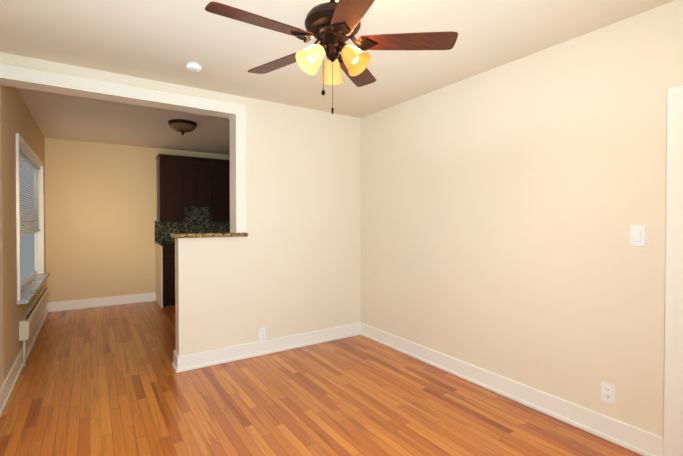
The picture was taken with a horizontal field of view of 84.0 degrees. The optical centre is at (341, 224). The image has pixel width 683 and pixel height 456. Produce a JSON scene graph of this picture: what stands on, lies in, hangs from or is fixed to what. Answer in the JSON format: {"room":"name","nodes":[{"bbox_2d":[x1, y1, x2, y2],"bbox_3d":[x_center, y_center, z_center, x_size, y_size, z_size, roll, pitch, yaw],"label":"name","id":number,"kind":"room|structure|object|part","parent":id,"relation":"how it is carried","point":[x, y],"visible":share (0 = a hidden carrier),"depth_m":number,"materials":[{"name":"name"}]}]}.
{"room":"empty living room","nodes":[
{"label":"empty living room","id":0,"kind":"room"},
{"bbox_2d":[0,84,45,387],"bbox_3d":[-2.149,0.050,2.203,0.100,2.440,7.370,0,1,-33],"label":"wall","id":1,"kind":"structure","parent":0,"point":[9,223],"depth_m":3.00,"materials":[{"name":"paint"}]},
{"bbox_2d":[0,304,47,416],"bbox_3d":[-2.091,1.202,2.245,0.028,0.135,7.354,0,1,-33],"label":"baseboard","id":2,"kind":"structure","parent":1,"relation":"attached to","point":[6,386],"depth_m":3.14,"materials":[{"name":"white wood"}]},
{"bbox_2d":[16,133,43,300],"bbox_3d":[-3.369,-0.060,4.080,0.105,1.455,2.050,0,1,-33],"label":"window unit","id":3,"kind":"structure","parent":1,"relation":"in","point":[30,256],"depth_m":4.31,"materials":[{"name":"white"}]},
{"bbox_3d":[-3.403,-0.045,4.058,0.005,1.295,1.860,0,1,-33],"label":"glass","id":4,"kind":"part","parent":3,"relation":"part of","materials":[{"name":"white"}]},
{"bbox_3d":[-3.397,0.625,4.070,0.040,0.045,1.860,0,1,-33],"label":"frame","id":5,"kind":"part","parent":3,"relation":"part of","materials":[{"name":"white wood"}]},
{"bbox_2d":[20,146,40,234],"bbox_3d":[-3.361,-0.314,4.082,0.035,0.819,1.910,0,1,-33],"label":"window blinds","id":6,"kind":"object","parent":3,"relation":"attached to","point":[29,159],"visible":0.67,"depth_m":4.06,"materials":[{"name":"white plastic"}]},
{"bbox_3d":[-3.922,-0.054,4.856,0.040,1.385,0.045,0,1,-33],"label":"frame","id":7,"kind":"part","parent":3,"relation":"part of","materials":[{"name":"white wood"}]},
{"bbox_2d":[17,272,49,304],"bbox_3d":[-3.330,0.661,4.114,0.120,0.033,2.070,0,1,-33],"label":"sill","id":8,"kind":"structure","parent":1,"relation":"on","point":[30,289],"depth_m":3.89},
{"bbox_2d":[19,287,49,366],"bbox_3d":[-3.342,1.042,4.177,0.071,0.409,2.020,0,1,-33],"label":"baseboard heater","id":9,"kind":"object","parent":1,"relation":"attached to","point":[29,319],"visible":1,"depth_m":3.66,"materials":[{"name":"beige metal"}]},
{"bbox_2d":[44,138,229,302],"bbox_3d":[-2.926,0.002,6.166,3.176,2.440,0.100,0,1,-33],"label":"wall","id":10,"kind":"structure","parent":0,"point":[100,209],"depth_m":5.66,"materials":[{"name":"paint"}]},
{"bbox_2d":[47,292,155,311],"bbox_3d":[-3.548,1.161,5.692,1.400,0.135,0.028,0,1,-33],"label":"baseboard","id":11,"kind":"structure","parent":10,"relation":"attached to","point":[95,301],"depth_m":5.65,"materials":[{"name":"white wood"}]},
{"bbox_2d":[155,154,186,221],"bbox_3d":[-2.719,-0.561,6.023,0.350,1.030,0.321,0,1,-33],"label":"upper cabinet","id":12,"kind":"object","parent":10,"relation":"attached to","point":[171,170],"depth_m":5.90,"materials":[{"name":"black wood"}]},
{"bbox_2d":[187,156,198,205],"bbox_3d":[-2.477,-0.683,6.181,0.230,0.790,0.321,0,1,-33],"label":"upper cabinet","id":13,"kind":"object","parent":10,"relation":"attached to","point":[193,194],"depth_m":6.06,"materials":[{"name":"black wood"}]},
{"bbox_2d":[155,221,231,240],"bbox_3d":[-2.277,0.103,6.524,1.692,0.330,0.012,0,1,-33],"label":"backsplash","id":14,"kind":"structure","parent":10,"relation":"attached to","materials":[{"name":"stone"}]},
{"bbox_2d":[184,207,208,220],"bbox_3d":[-2.474,-0.180,6.390,0.460,0.240,0.012,0,1,-33],"label":"backsplash","id":15,"kind":"structure","parent":10,"relation":"attached to","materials":[{"name":"stone"}]},
{"bbox_2d":[199,158,214,209],"bbox_3d":[-2.285,-0.685,6.308,0.230,0.790,0.321,0,1,-33],"label":"upper cabinet","id":16,"kind":"object","parent":10,"relation":"attached to","point":[206,165],"depth_m":6.18,"materials":[{"name":"black wood"}]},
{"bbox_2d":[207,159,229,221],"bbox_3d":[-2.012,-0.567,6.490,0.426,1.030,0.321,0,1,-33],"label":"upper cabinet","id":17,"kind":"object","parent":10,"relation":"attached to","point":[220,212],"depth_m":6.32,"materials":[{"name":"black wood"}]},
{"bbox_3d":[-2.174,-1.063,6.373,1.672,0.035,0.329,0,1,-33],"label":"crown","id":18,"kind":"part","parent":17,"relation":"part of","materials":[{"name":"brown wood"}]},
{"bbox_2d":[0,52,360,355],"bbox_3d":[-1.108,0.034,3.508,3.076,2.440,0.160,0,1,-33],"label":"wall","id":19,"kind":"structure","parent":0,"point":[299,259],"depth_m":3.74,"materials":[{"name":"beige paint"}]},
{"bbox_2d":[0,63,236,118],"bbox_3d":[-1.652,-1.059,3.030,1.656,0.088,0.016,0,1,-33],"label":"trim","id":20,"kind":"structure","parent":19,"relation":"attached to","point":[24,73],"depth_m":2.93,"materials":[{"name":"beige wood"}]},
{"bbox_2d":[173,350,177,367],"bbox_3d":[-1.443,1.189,3.310,0.016,0.135,0.176,0,1,-33],"label":"baseboard","id":21,"kind":"structure","parent":19,"relation":"attached to","point":[175,354],"depth_m":3.30,"materials":[{"name":"white wood"}]},
{"bbox_2d":[171,232,247,237],"bbox_3d":[-1.197,0.097,3.459,0.623,0.035,0.245,0,1,-33],"label":"countertop","id":22,"kind":"structure","parent":19,"relation":"on","point":[201,235],"depth_m":3.33,"materials":[{"name":"stone"}]},
{"bbox_2d":[229,113,237,232],"bbox_3d":[-1.015,-0.472,3.564,0.012,1.098,0.192,0,1,-33],"label":"trim","id":23,"kind":"structure","parent":19,"relation":"attached to","point":[233,177],"depth_m":3.54,"materials":[{"name":"beige wood"}]},
{"bbox_2d":[237,104,246,232],"bbox_3d":[-0.924,-0.516,3.517,0.088,1.186,0.016,0,1,-33],"label":"trim","id":24,"kind":"structure","parent":19,"relation":"attached to","point":[241,173],"depth_m":3.51,"materials":[{"name":"beige wood"}]},
{"bbox_2d":[259,327,265,339],"bbox_3d":[-0.762,1.053,3.648,0.072,0.116,0.009,0,1,-33],"label":"outlet","id":25,"kind":"object","parent":19,"relation":"attached to","point":[262,333],"visible":1,"depth_m":3.65,"materials":[{"name":"white plastic"}]},
{"bbox_2d":[176,323,359,372],"bbox_3d":[-0.595,1.184,3.748,1.938,0.135,0.028,0,1,-33],"label":"baseboard","id":26,"kind":"structure","parent":19,"relation":"attached to","point":[206,357],"depth_m":3.63,"materials":[{"name":"white wood"}]},
{"bbox_2d":[0,301,642,455],"bbox_3d":[-0.824,1.290,3.094,3.276,0.060,7.570,0,1,-33],"label":"floor","id":27,"kind":"structure","parent":0,"point":[103,381],"depth_m":2.65,"materials":[{"name":"brown wood"}]},
{"bbox_2d":[156,246,174,307],"bbox_3d":[-2.630,0.767,5.946,0.433,0.915,0.600,0,1,-33],"label":"base cabinet","id":28,"kind":"object","parent":27,"relation":"on","point":[165,255],"depth_m":5.65,"materials":[{"name":"black wood"}]},
{"bbox_2d":[155,242,174,245],"bbox_3d":[-2.109,0.288,6.273,1.692,0.035,0.619,0,1,-33],"label":"countertop","id":29,"kind":"structure","parent":28,"relation":"on","point":[156,243],"depth_m":5.65,"materials":[{"name":"black stone"}]},
{"bbox_3d":[-2.462,0.398,5.705,0.408,0.150,0.020,0,1,-33],"label":"drawer","id":30,"kind":"part","parent":28,"relation":"part of","materials":[{"name":"brown wood"}]},
{"bbox_2d":[0,0,674,154],"bbox_3d":[-0.824,-1.210,3.063,3.276,0.060,7.570,0,1,-33],"label":"ceiling","id":31,"kind":"structure","parent":0,"point":[166,41],"depth_m":2.53,"materials":[{"name":"paint"}]},
{"bbox_2d":[168,119,196,135],"bbox_3d":[-1.868,-1.120,4.466,0.320,0.155,0.320,0,1,-33],"label":"kitchen ceiling light","id":32,"kind":"object","parent":31,"relation":"attached to","point":[182,126],"visible":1,"depth_m":4.37,"materials":[{"name":"brown glass"}]},
{"bbox_3d":[-1.868,-1.122,4.466,0.292,0.070,0.292,0,1,-33],"label":"lamp shade","id":33,"kind":"part","parent":32,"relation":"part of","materials":[{"name":"orange glass"}]},
{"bbox_2d":[186,62,201,71],"bbox_3d":[-1.090,-1.156,2.798,0.110,0.042,0.110,0,1,-33],"label":"smoke detector","id":34,"kind":"object","parent":31,"relation":"attached to","point":[193,66],"visible":1,"depth_m":2.77,"materials":[{"name":"white plastic"}]},
{"bbox_2d":[205,0,457,113],"bbox_3d":[-0.078,-0.842,1.798,1.087,0.646,1.139,0,1,-33],"label":"ceiling fan","id":35,"kind":"object","parent":31,"relation":"hanging from","point":[332,26],"visible":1,"depth_m":1.77,"materials":[{"name":"brown wood"}]},
{"bbox_3d":[-0.338,-0.866,1.626,0.463,0.030,0.128,0,1,-33],"label":"blade","id":36,"kind":"part","parent":35,"relation":"part of","materials":[{"name":"brown wood"}]},
{"bbox_3d":[-0.326,-0.871,2.041,0.237,0.030,0.461,0,1,-33],"label":"blade","id":37,"kind":"part","parent":35,"relation":"part of","materials":[{"name":"brown wood"}]},
{"bbox_3d":[-0.142,-0.768,1.758,0.139,0.140,0.128,0,1,-33],"label":"lamp shade","id":38,"kind":"part","parent":35,"relation":"part of","materials":[{"name":"yellow glass"}]},
{"bbox_3d":[-0.126,-0.788,1.768,0.071,0.074,0.050,0,1,-33],"label":"bulb","id":39,"kind":"part","parent":35,"relation":"part of","materials":[{"name":"white glass"}]},
{"bbox_2d":[319,40,327,51],"bbox_3d":[-0.088,-0.838,1.792,0.068,0.071,0.047,0,1,-33],"label":"socket","id":40,"kind":"object","parent":35,"relation":"attached to","point":[323,46],"depth_m":1.77,"materials":[{"name":"brown metal"}]},
{"bbox_3d":[-0.087,-0.743,1.813,0.003,0.205,0.002,0,1,-33],"label":"chain","id":41,"kind":"part","parent":35,"relation":"part of","materials":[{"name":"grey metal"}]},
{"bbox_3d":[-0.044,-0.771,1.949,0.125,0.140,0.136,0,1,-33],"label":"lamp shade","id":42,"kind":"part","parent":35,"relation":"part of","materials":[{"name":"yellow glass"}]},
{"bbox_3d":[-0.042,-0.695,1.780,0.003,0.300,0.002,0,1,-33],"label":"chain","id":43,"kind":"part","parent":35,"relation":"part of","materials":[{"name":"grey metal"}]},
{"bbox_3d":[-0.043,-0.969,1.821,0.262,0.096,0.262,0,1,-33],"label":"motor","id":44,"kind":"part","parent":35,"relation":"part of","materials":[{"name":"brown metal"}]},
{"bbox_2d":[338,41,346,52],"bbox_3d":[0.009,-0.839,1.798,0.054,0.071,0.066,0,1,-33],"label":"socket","id":45,"kind":"object","parent":35,"relation":"attached to","point":[342,46],"depth_m":1.78,"materials":[{"name":"brown metal"}]},
{"bbox_3d":[0.049,-0.864,1.475,0.238,0.030,0.461,0,1,-33],"label":"blade","id":46,"kind":"part","parent":35,"relation":"part of","materials":[{"name":"brown wood"}]},
{"bbox_3d":[0.073,-0.769,1.772,0.125,0.140,0.136,0,1,-33],"label":"lamp shade","id":47,"kind":"part","parent":35,"relation":"part of","materials":[{"name":"orange"}]},
{"bbox_3d":[0.049,-0.788,1.779,0.054,0.074,0.068,0,1,-33],"label":"bulb","id":48,"kind":"part","parent":35,"relation":"part of","materials":[{"name":"white glass"}]},
{"bbox_3d":[0.082,-0.872,2.160,0.421,0.030,0.344,0,1,-33],"label":"blade","id":49,"kind":"part","parent":35,"relation":"part of","materials":[{"name":"brown wood"}]},
{"bbox_3d":[0.317,-0.868,1.804,0.421,0.030,0.345,0,1,-33],"label":"blade","id":50,"kind":"part","parent":35,"relation":"part of","materials":[{"name":"brown wood"}]},
{"bbox_2d":[361,0,682,436],"bbox_3d":[0.991,0.038,3.213,0.100,2.440,2.967,0,1,-33],"label":"wall","id":51,"kind":"structure","parent":0,"point":[504,207],"depth_m":2.57,"materials":[{"name":"beige paint"}]},
{"bbox_2d":[360,322,662,455],"bbox_3d":[0.960,1.191,3.157,0.028,0.135,2.729,0,1,-33],"label":"baseboard","id":52,"kind":"structure","parent":51,"relation":"attached to","point":[642,439],"depth_m":2.59,"materials":[{"name":"white wood"}]},
{"bbox_2d":[601,381,614,404],"bbox_3d":[1.574,0.996,2.243,0.009,0.116,0.072,0,1,-33],"label":"electrical outlet","id":53,"kind":"object","parent":51,"relation":"attached to","point":[608,392],"visible":1,"depth_m":2.24,"materials":[{"name":"white plastic"}]},
{"bbox_2d":[630,225,645,245],"bbox_3d":[1.650,0.063,2.116,0.010,0.116,0.072,0,1,-33],"label":"light switch","id":54,"kind":"object","parent":51,"relation":"attached to","point":[637,235],"visible":1,"depth_m":2.11,"materials":[{"name":"white plastic"}]},
{"bbox_2d":[663,85,682,455],"bbox_3d":[1.785,0.279,1.998,0.118,1.988,0.098,0,1,-33],"label":"door frame","id":55,"kind":"structure","parent":51,"relation":"attached to","point":[673,388],"depth_m":1.97,"materials":[{"name":"white wood"}]}
]}

